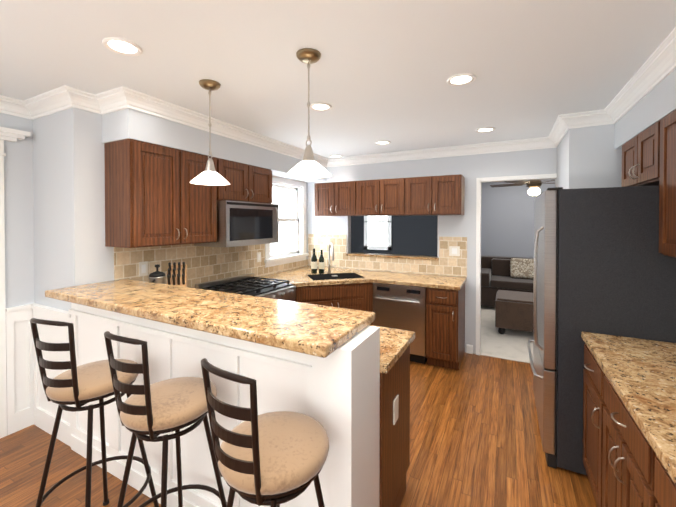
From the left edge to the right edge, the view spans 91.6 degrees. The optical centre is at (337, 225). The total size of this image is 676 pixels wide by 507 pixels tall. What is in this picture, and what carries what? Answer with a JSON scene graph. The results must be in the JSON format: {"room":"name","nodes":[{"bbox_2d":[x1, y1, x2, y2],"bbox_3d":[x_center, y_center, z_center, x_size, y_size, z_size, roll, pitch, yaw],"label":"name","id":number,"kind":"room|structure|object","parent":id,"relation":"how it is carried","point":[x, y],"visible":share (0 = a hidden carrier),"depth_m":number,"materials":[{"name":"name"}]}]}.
{"room":"kitchen","nodes":[
{"label":"kitchen","id":0,"kind":"room"},
{"bbox_2d":[0,113,34,307],"bbox_3d":[-3.245,0.325,0.890,0.100,2.440,3.750,0,1,27],"label":"wall","id":1,"kind":"structure","parent":0,"point":[19,223],"depth_m":2.45,"materials":[{"name":"grey paint"}]},
{"bbox_2d":[0,127,30,437],"bbox_3d":[-2.611,0.423,1.926,0.080,2.220,1.246,0,1,27],"label":"door frame","id":2,"kind":"structure","parent":1,"relation":"attached to","point":[10,135],"depth_m":2.36,"materials":[{"name":"white wood"}]},
{"bbox_2d":[0,95,33,119],"bbox_3d":[-3.141,-0.843,0.878,0.084,0.105,3.650,0,1,27],"label":"crown molding","id":3,"kind":"structure","parent":1,"relation":"attached to","point":[8,105],"depth_m":2.37,"materials":[{"name":"white wood"}]},
{"bbox_2d":[6,303,71,446],"bbox_3d":[-2.911,1.084,0.783,0.600,0.925,3.650,0,1,27],"label":"panels","id":4,"kind":"object","parent":1,"relation":"attached to","point":[29,404],"visible":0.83,"depth_m":2.44,"materials":[{"name":"white wood"}]},
{"bbox_2d":[33,110,67,310],"bbox_3d":[-2.141,0.306,2.487,0.600,2.440,0.100,0,1,27],"label":"wall","id":5,"kind":"structure","parent":0,"point":[50,199],"depth_m":2.41,"materials":[{"name":"grey paint"}]},
{"bbox_2d":[20,85,87,118],"bbox_3d":[-2.015,-0.860,2.310,0.594,0.105,0.094,0,1,27],"label":"crown molding","id":6,"kind":"structure","parent":5,"relation":"attached to","point":[64,97],"depth_m":2.29,"materials":[{"name":"white wood"}]},
{"bbox_2d":[66,107,307,310],"bbox_3d":[-1.150,0.292,3.646,0.100,2.440,3.070,0,1,27],"label":"wall","id":7,"kind":"structure","parent":0,"point":[90,257],"depth_m":2.32,"materials":[{"name":"grey paint"}]},
{"bbox_2d":[88,89,115,114],"bbox_3d":[-1.618,-0.859,2.288,0.300,0.105,0.110,0,1,27],"label":"crown molding","id":8,"kind":"structure","parent":7,"relation":"attached to","point":[101,103],"depth_m":2.32,"materials":[{"name":"white wood"}]},
{"bbox_2d":[104,139,219,247],"bbox_3d":[-1.397,-0.226,2.682,0.330,0.758,0.760,0,1,27],"label":"upper cabinet","id":9,"kind":"object","parent":7,"relation":"attached to","point":[154,196],"depth_m":2.43,"materials":[{"name":"brown wood"}]},
{"bbox_2d":[114,234,309,287],"bbox_3d":[-1.066,0.379,3.690,0.010,0.474,2.717,0,1,27],"label":"tile backsplash","id":10,"kind":"structure","parent":7,"relation":"attached to","point":[204,263],"depth_m":3.16,"materials":[{"name":"tile"}]},
{"bbox_2d":[139,261,147,276],"bbox_3d":[-1.581,0.354,2.671,0.007,0.116,0.070,0,1,27],"label":"electrical outlet plate","id":11,"kind":"object","parent":10,"relation":"attached to","point":[143,266],"depth_m":2.67,"materials":[{"name":"beige plastic"}]},
{"bbox_2d":[257,252,260,261],"bbox_3d":[-0.940,0.379,3.916,0.007,0.116,0.070,0,1,27],"label":"electrical outlet plate","id":12,"kind":"object","parent":10,"relation":"attached to","point":[258,253],"depth_m":3.91,"materials":[{"name":"beige plastic"}]},
{"bbox_2d":[220,159,271,203],"bbox_3d":[-1.044,-0.422,3.364,0.330,0.383,0.780,0,1,27],"label":"upper cabinet","id":13,"kind":"object","parent":7,"relation":"attached to","point":[248,183],"depth_m":3.25,"materials":[{"name":"brown wood"}]},
{"bbox_2d":[194,200,278,246],"bbox_3d":[-0.981,-0.018,3.325,0.467,0.417,0.754,0,1,27],"label":"over-the-range microwave","id":14,"kind":"object","parent":13,"relation":"attached to","point":[240,223],"visible":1,"depth_m":3.12,"materials":[{"name":"silver metal"}]},
{"bbox_2d":[264,176,308,267],"bbox_3d":[-0.714,-0.065,4.435,0.150,1.155,0.950,0,1,27],"label":"window","id":15,"kind":"structure","parent":7,"relation":"in","point":[299,219],"depth_m":4.69,"materials":[{"name":"white wood"}]},
{"bbox_2d":[102,108,326,182],"bbox_3d":[-0.945,-0.772,3.573,0.320,0.310,2.790,0,1,27],"label":"soffit","id":16,"kind":"structure","parent":0,"point":[124,124],"depth_m":2.68,"materials":[{"name":"grey paint"}]},
{"bbox_2d":[112,86,327,166],"bbox_3d":[-0.794,-0.873,3.447,0.104,0.105,2.874,0,1,27],"label":"crown molding","id":17,"kind":"structure","parent":16,"relation":"attached to","point":[123,97],"depth_m":2.69,"materials":[{"name":"white wood"}]},
{"bbox_2d":[0,352,596,506],"bbox_3d":[-0.609,1.566,1.217,4.500,0.050,6.720,0,1,27],"label":"floor","id":18,"kind":"structure","parent":0,"point":[475,438],"depth_m":2.17,"materials":[{"name":"brown wood"}]},
{"bbox_2d":[30,318,158,506],"bbox_3d":[-1.155,0.961,1.570,0.464,1.151,0.463,0,1,27],"label":"stool","id":19,"kind":"object","parent":18,"relation":"on","point":[80,385],"visible":0.98,"depth_m":1.45,"materials":[{"name":"beige fabric"}]},
{"bbox_2d":[104,331,226,506],"bbox_3d":[-0.695,0.964,1.371,0.454,1.151,0.456,0,1,27],"label":"stool","id":20,"kind":"object","parent":18,"relation":"on","point":[154,411],"visible":0.98,"depth_m":1.26,"materials":[{"name":"beige fabric"}]},
{"bbox_2d":[195,273,295,301],"bbox_3d":[-0.871,1.034,3.281,0.680,0.965,0.760,0,1,27],"label":"gas range","id":21,"kind":"object","parent":18,"relation":"on","point":[250,284],"visible":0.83,"depth_m":3.26,"materials":[{"name":"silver metal"}]},
{"bbox_2d":[201,358,328,506],"bbox_3d":[-0.208,0.967,1.093,0.459,1.151,0.458,0,1,27],"label":"stool","id":22,"kind":"object","parent":18,"relation":"on","point":[274,459],"visible":1,"depth_m":0.97,"materials":[{"name":"beige fabric"}]},
{"bbox_2d":[295,283,372,324],"bbox_3d":[-0.171,1.080,4.058,1.268,0.856,1.252,0,1,27],"label":"base cabinet","id":23,"kind":"object","parent":18,"relation":"on","point":[357,296],"visible":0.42,"depth_m":3.39,"materials":[{"name":"brown wood"}]},
{"bbox_2d":[261,266,466,373],"bbox_3d":[-0.081,0.642,3.179,2.208,0.039,2.705,0,1,27],"label":"countertop","id":24,"kind":"structure","parent":23,"relation":"on","point":[395,344],"depth_m":3.62,"materials":[{"name":"beige stone"}]},
{"bbox_2d":[148,264,165,283],"bbox_3d":[-1.410,0.467,2.540,0.138,0.325,0.163,0,1,27],"label":"press","id":25,"kind":"object","parent":24,"relation":"on","point":[156,276],"visible":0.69,"depth_m":2.52,"materials":[{"name":"silver metal"}]},
{"bbox_2d":[167,262,187,286],"bbox_3d":[-1.300,0.461,2.655,0.143,0.334,0.318,0,1,-23],"label":"knife block","id":26,"kind":"object","parent":24,"relation":"on","point":[177,275],"visible":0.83,"depth_m":2.61,"materials":[{"name":"brown wood"}]},
{"bbox_2d":[311,248,323,273],"bbox_3d":[-0.258,0.452,4.187,0.170,0.315,0.077,0,1,1],"label":"wine bottles","id":27,"kind":"object","parent":24,"relation":"on","point":[314,264],"visible":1,"depth_m":4.16,"materials":[{"name":"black glass"}]},
{"bbox_2d":[327,243,336,272],"bbox_3d":[-0.081,0.412,4.152,0.164,0.396,0.212,0,1,27],"label":"gooseneck faucet","id":28,"kind":"object","parent":24,"relation":"on","point":[329,265],"visible":1,"depth_m":4.19,"materials":[{"name":"silver metal"}]},
{"bbox_2d":[307,273,364,279],"bbox_3d":[-0.036,0.611,3.956,0.620,0.004,0.400,0,1,-17],"label":"undermount sink","id":29,"kind":"object","parent":24,"relation":"in","point":[332,276],"visible":1,"depth_m":3.92,"materials":[{"name":"black metal"}]},
{"bbox_2d":[380,345,409,506],"bbox_3d":[0.119,1.106,1.851,0.451,0.856,0.515,0,1,27],"label":"base cabinet","id":30,"kind":"object","parent":18,"relation":"on","point":[394,443],"visible":0.02,"depth_m":1.69,"materials":[{"name":"brown wood"}]},
{"bbox_2d":[393,395,398,424],"bbox_3d":[0.301,0.955,1.703,0.005,0.120,0.070,0,1,27],"label":"electrical outlet plate","id":31,"kind":"object","parent":30,"relation":"attached to","point":[396,402],"depth_m":1.69,"materials":[{"name":"beige plastic"}]},
{"bbox_2d":[373,283,426,363],"bbox_3d":[0.793,1.084,3.888,0.594,0.850,0.658,0,1,27],"label":"dishwasher","id":32,"kind":"object","parent":18,"relation":"on","point":[401,307],"visible":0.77,"depth_m":3.60,"materials":[{"name":"silver metal"}]},
{"bbox_2d":[426,284,464,369],"bbox_3d":[1.210,1.084,3.683,0.328,0.855,0.654,0,1,27],"label":"base cabinet","id":33,"kind":"object","parent":18,"relation":"on","point":[445,328],"visible":0.98,"depth_m":3.44,"materials":[{"name":"brown wood"}]},
{"bbox_2d":[583,344,595,497],"bbox_3d":[1.641,1.109,1.598,0.647,0.856,0.517,0,1,27],"label":"base cabinet","id":34,"kind":"object","parent":18,"relation":"on","point":[589,360],"depth_m":1.83,"materials":[{"name":"brown wood"}]},
{"bbox_2d":[581,332,675,484],"bbox_3d":[1.070,0.674,0.496,0.657,0.039,2.995,0,1,27],"label":"countertop","id":35,"kind":"structure","parent":34,"relation":"on","point":[640,374],"depth_m":1.36,"materials":[{"name":"beige stone"}]},
{"bbox_2d":[527,186,675,474],"bbox_3d":[1.855,0.645,2.305,0.886,1.767,0.910,0,1,27],"label":"refrigerator","id":36,"kind":"object","parent":18,"relation":"on","point":[602,265],"visible":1,"depth_m":1.99,"materials":[{"name":"black metal"}]},
{"bbox_2d":[595,360,635,506],"bbox_3d":[1.432,1.114,1.192,0.647,0.856,0.668,0,1,27],"label":"base cabinet","id":37,"kind":"object","parent":18,"relation":"on","point":[624,466],"depth_m":1.42,"materials":[{"name":"brown wood"}]},
{"bbox_2d":[635,424,675,506],"bbox_3d":[1.176,1.120,0.696,0.647,0.856,0.586,0,1,27],"label":"base cabinet","id":38,"kind":"object","parent":18,"relation":"on","point":[654,487],"depth_m":1.06,"materials":[{"name":"brown wood"}]},
{"bbox_2d":[0,0,675,158],"bbox_3d":[0.877,-0.944,2.435,7.200,0.060,10.300,0,1,27],"label":"ceiling","id":39,"kind":"structure","parent":0,"point":[382,70],"depth_m":1.79,"materials":[{"name":"white paint"}]},
{"bbox_2d":[102,37,141,55],"bbox_3d":[-1.088,-0.898,1.659,0.167,0.011,0.164,0,1,-3],"label":"recessed light","id":40,"kind":"object","parent":39,"relation":"in","point":[121,46],"depth_m":1.66,"materials":[{"name":"white glass"}]},
{"bbox_2d":[190,79,229,184],"bbox_3d":[-0.822,-0.583,2.111,0.242,0.651,0.242,0,1,27],"label":"pendant light","id":41,"kind":"object","parent":39,"relation":"hanging from","point":[209,175],"visible":1,"depth_m":2.09,"materials":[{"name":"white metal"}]},
{"bbox_2d":[286,48,330,177],"bbox_3d":[-0.155,-0.579,1.746,0.242,0.651,0.242,0,1,27],"label":"pendant light","id":42,"kind":"object","parent":39,"relation":"hanging from","point":[308,166],"visible":1,"depth_m":1.72,"materials":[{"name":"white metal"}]},
{"bbox_2d":[310,103,331,110],"bbox_3d":[-0.133,-0.908,2.529,0.164,0.011,0.164,0,1,-3],"label":"recessed light","id":43,"kind":"object","parent":39,"relation":"in","point":[315,106],"depth_m":2.52,"materials":[{"name":"white"}]},
{"bbox_2d":[330,155,341,157],"bbox_3d":[-0.025,-0.931,4.441,0.164,0.011,0.164,0,1,-3],"label":"recessed light","id":44,"kind":"object","parent":39,"relation":"in","point":[333,156],"depth_m":4.46,"materials":[{"name":"white"}]},
{"bbox_2d":[375,141,390,144],"bbox_3d":[0.503,-0.922,3.675,0.164,0.011,0.164,0,1,-3],"label":"recessed light","id":45,"kind":"object","parent":39,"relation":"in","point":[378,142],"depth_m":3.67,"materials":[{"name":"white"}]},
{"bbox_2d":[447,73,475,85],"bbox_3d":[0.765,-0.902,2.044,0.164,0.011,0.164,0,1,-3],"label":"recessed light","id":46,"kind":"object","parent":39,"relation":"in","point":[462,79],"depth_m":2.04,"materials":[{"name":"white"}]},
{"bbox_2d":[476,127,494,132],"bbox_3d":[1.418,-0.916,3.158,0.164,0.011,0.164,0,1,-3],"label":"recessed light","id":47,"kind":"object","parent":39,"relation":"in","point":[485,129],"depth_m":3.15,"materials":[{"name":"white"}]},
{"bbox_2d":[490,180,554,195],"bbox_3d":[3.156,-0.712,5.302,1.295,0.469,1.245,0,1,27],"label":"room ceiling fan","id":48,"kind":"object","parent":39,"relation":"hanging from","point":[534,186],"visible":0.73,"depth_m":5.20,"materials":[{"name":"brown metal"}]},
{"bbox_2d":[312,325,379,506],"bbox_3d":[-0.822,0.999,1.866,2.122,1.069,0.310,0,1,27],"label":"wall","id":49,"kind":"structure","parent":0,"point":[346,395],"depth_m":1.29,"materials":[{"name":"white paint"}]},
{"bbox_2d":[69,303,311,506],"bbox_3d":[-0.819,0.999,1.858,2.134,1.069,0.323,0,1,27],"label":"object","id":50,"kind":"structure","parent":49,"relation":"attached to","point":[282,377],"depth_m":1.74,"materials":[{"name":"white wood"}]},
{"bbox_2d":[45,279,374,357],"bbox_3d":[-0.846,0.441,1.849,2.062,0.044,0.500,0,1,27],"label":"bar","id":51,"kind":"object","parent":49,"relation":"on","point":[322,331],"visible":1,"depth_m":1.59,"materials":[{"name":"beige stone"}]},
{"bbox_2d":[351,215,437,256],"bbox_3d":[1.497,0.242,7.868,3.300,2.440,0.100,0,1,27],"label":"wall","id":52,"kind":"structure","parent":0,"point":[415,235],"depth_m":7.72,"materials":[{"name":"grey paint"}]},
{"bbox_2d":[364,216,391,249],"bbox_3d":[0.968,-0.090,8.048,0.710,1.380,0.023,0,1,27],"label":"window","id":53,"kind":"structure","parent":52,"relation":"in","point":[389,246],"depth_m":8.03,"materials":[{"name":"white wood"}]},
{"bbox_2d":[308,148,556,353],"bbox_3d":[0.952,0.285,4.234,3.100,2.440,0.100,0,1,27],"label":"wall","id":54,"kind":"structure","parent":0,"point":[470,168],"depth_m":3.90,"materials":[{"name":"grey paint"}]},
{"bbox_2d":[314,181,361,215],"bbox_3d":[0.053,-0.350,4.449,0.698,0.444,0.320,0,1,27],"label":"upper cabinet","id":55,"kind":"object","parent":54,"relation":"attached to","point":[331,198],"depth_m":4.30,"materials":[{"name":"brown wood"}]},
{"bbox_2d":[362,178,409,215],"bbox_3d":[0.583,-0.346,4.176,0.766,0.444,0.320,0,1,27],"label":"upper cabinet","id":56,"kind":"object","parent":54,"relation":"attached to","point":[380,197],"depth_m":4.00,"materials":[{"name":"brown wood"}]},
{"bbox_2d":[310,234,466,276],"bbox_3d":[0.549,0.370,4.381,2.190,0.474,0.010,0,1,27],"label":"tile backsplash","id":57,"kind":"structure","parent":54,"relation":"attached to","point":[447,265],"depth_m":4.28,"materials":[{"name":"tile"}]},
{"bbox_2d":[449,246,459,255],"bbox_3d":[1.394,0.309,3.934,0.120,0.116,0.007,0,1,27],"label":"electrical outlet plate","id":58,"kind":"object","parent":57,"relation":"attached to","point":[453,251],"depth_m":3.93,"materials":[{"name":"beige plastic"}]},
{"bbox_2d":[346,252,438,259],"bbox_3d":[0.703,0.409,4.364,1.260,0.030,0.160,0,1,27],"label":"sill","id":59,"kind":"structure","parent":54,"relation":"on","point":[395,256],"depth_m":4.30,"materials":[{"name":"stone"}]},
{"bbox_2d":[410,174,464,215],"bbox_3d":[1.113,-0.343,3.903,0.698,0.444,0.320,0,1,27],"label":"upper cabinet","id":60,"kind":"object","parent":54,"relation":"attached to","point":[431,195],"depth_m":3.72,"materials":[{"name":"brown wood"}]},
{"bbox_2d":[328,137,556,166],"bbox_3d":[1.097,-0.880,4.042,2.680,0.105,0.084,0,1,27],"label":"crown molding","id":61,"kind":"structure","parent":54,"relation":"attached to","point":[542,142],"depth_m":3.94,"materials":[{"name":"white"}]},
{"bbox_2d":[466,344,472,353],"bbox_3d":[-0.853,1.489,1.398,3.700,0.100,6.620,0,1,27],"label":"baseboard","id":62,"kind":"structure","parent":54,"relation":"attached to","point":[469,349],"depth_m":3.87,"materials":[{"name":"white"}]},
{"bbox_2d":[476,173,556,354],"bbox_3d":[1.981,0.481,3.700,0.780,2.060,0.112,0,1,27],"label":"trim","id":63,"kind":"structure","parent":54,"relation":"attached to","point":[479,181],"depth_m":3.81,"materials":[{"name":"white wood"}]},
{"bbox_2d":[480,306,532,362],"bbox_3d":[2.416,1.514,5.452,7.200,0.054,3.580,0,1,27],"label":"floor","id":64,"kind":"structure","parent":0,"point":[509,344],"depth_m":4.25,"materials":[{"name":"white carpet"}]},
{"bbox_2d":[481,256,533,307],"bbox_3d":[3.705,1.057,5.766,2.300,0.860,1.010,0,1,27],"label":"sectional sofa","id":65,"kind":"object","parent":64,"relation":"on","point":[495,274],"visible":0.23,"depth_m":5.80,"materials":[{"name":"brown fabric"}]},
{"bbox_2d":[510,258,533,278],"bbox_3d":[3.321,0.776,5.891,0.420,0.354,0.200,0,1,27],"label":"sofa pillow","id":66,"kind":"object","parent":65,"relation":"on","point":[520,268],"visible":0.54,"depth_m":5.85,"materials":[{"name":"beige fabric"}]},
{"bbox_2d":[495,290,533,333],"bbox_3d":[2.679,1.250,4.627,0.820,0.500,0.700,0,1,27],"label":"ottoman","id":67,"kind":"object","parent":64,"relation":"on","point":[513,310],"visible":0.5,"depth_m":4.43,"materials":[{"name":"brown fabric"}]},
{"bbox_2d":[481,179,554,257],"bbox_3d":[4.578,0.265,5.943,3.820,2.440,0.100,0,1,27],"label":"wall","id":68,"kind":"structure","parent":0,"point":[507,221],"depth_m":6.50,"materials":[{"name":"grey paint"}]},
{"bbox_2d":[555,124,621,188],"bbox_3d":[2.460,0.300,3.013,0.700,2.440,0.890,0,1,27],"label":"wall","id":69,"kind":"structure","parent":0,"point":[589,157],"depth_m":2.70,"materials":[{"name":"grey paint"}]},
{"bbox_2d":[548,113,575,146],"bbox_3d":[2.053,-0.868,3.043,0.104,0.105,0.764,0,1,27],"label":"crown molding","id":70,"kind":"structure","parent":69,"relation":"attached to","point":[564,122],"depth_m":2.91,"materials":[{"name":"white wood"}]},
{"bbox_2d":[614,69,675,149],"bbox_3d":[1.010,-0.729,-0.033,0.300,0.310,5.830,0,1,27],"label":"soffit","id":71,"kind":"structure","parent":0,"point":[657,103],"depth_m":2.00,"materials":[{"name":"grey paint"}]},
{"bbox_2d":[596,27,675,125],"bbox_3d":[0.833,-0.833,0.058,0.100,0.105,5.830,0,1,27],"label":"crown molding","id":72,"kind":"structure","parent":71,"relation":"attached to","point":[658,66],"depth_m":1.96,"materials":[{"name":"white wood"}]},
{"bbox_3d":[1.165,0.337,-0.156,0.100,2.440,5.930,0,1,27],"label":"wall","id":73,"kind":"structure","parent":0,"visible":0},
{"bbox_2d":[621,122,656,186],"bbox_3d":[2.072,-0.428,2.051,0.312,0.339,0.680,0,1,27],"label":"upper cabinet","id":74,"kind":"object","parent":73,"relation":"attached to","point":[649,156],"depth_m":2.07,"materials":[{"name":"brown wood"}]},
{"bbox_2d":[653,110,675,257],"bbox_3d":[1.726,-0.210,1.383,0.312,0.758,0.828,0,1,27],"label":"upper cabinet","id":75,"kind":"object","parent":73,"relation":"attached to","point":[666,127],"depth_m":1.73,"materials":[{"name":"brown wood"}]},
{"label":"outside","id":76,"kind":"structure","parent":0,"visible":0},
{"bbox_2d":[270,187,387,253],"bbox_3d":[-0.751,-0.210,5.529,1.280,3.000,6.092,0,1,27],"label":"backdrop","id":77,"kind":"structure","parent":76,"point":[284,199],"depth_m":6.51,"materials":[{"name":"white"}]}
]}

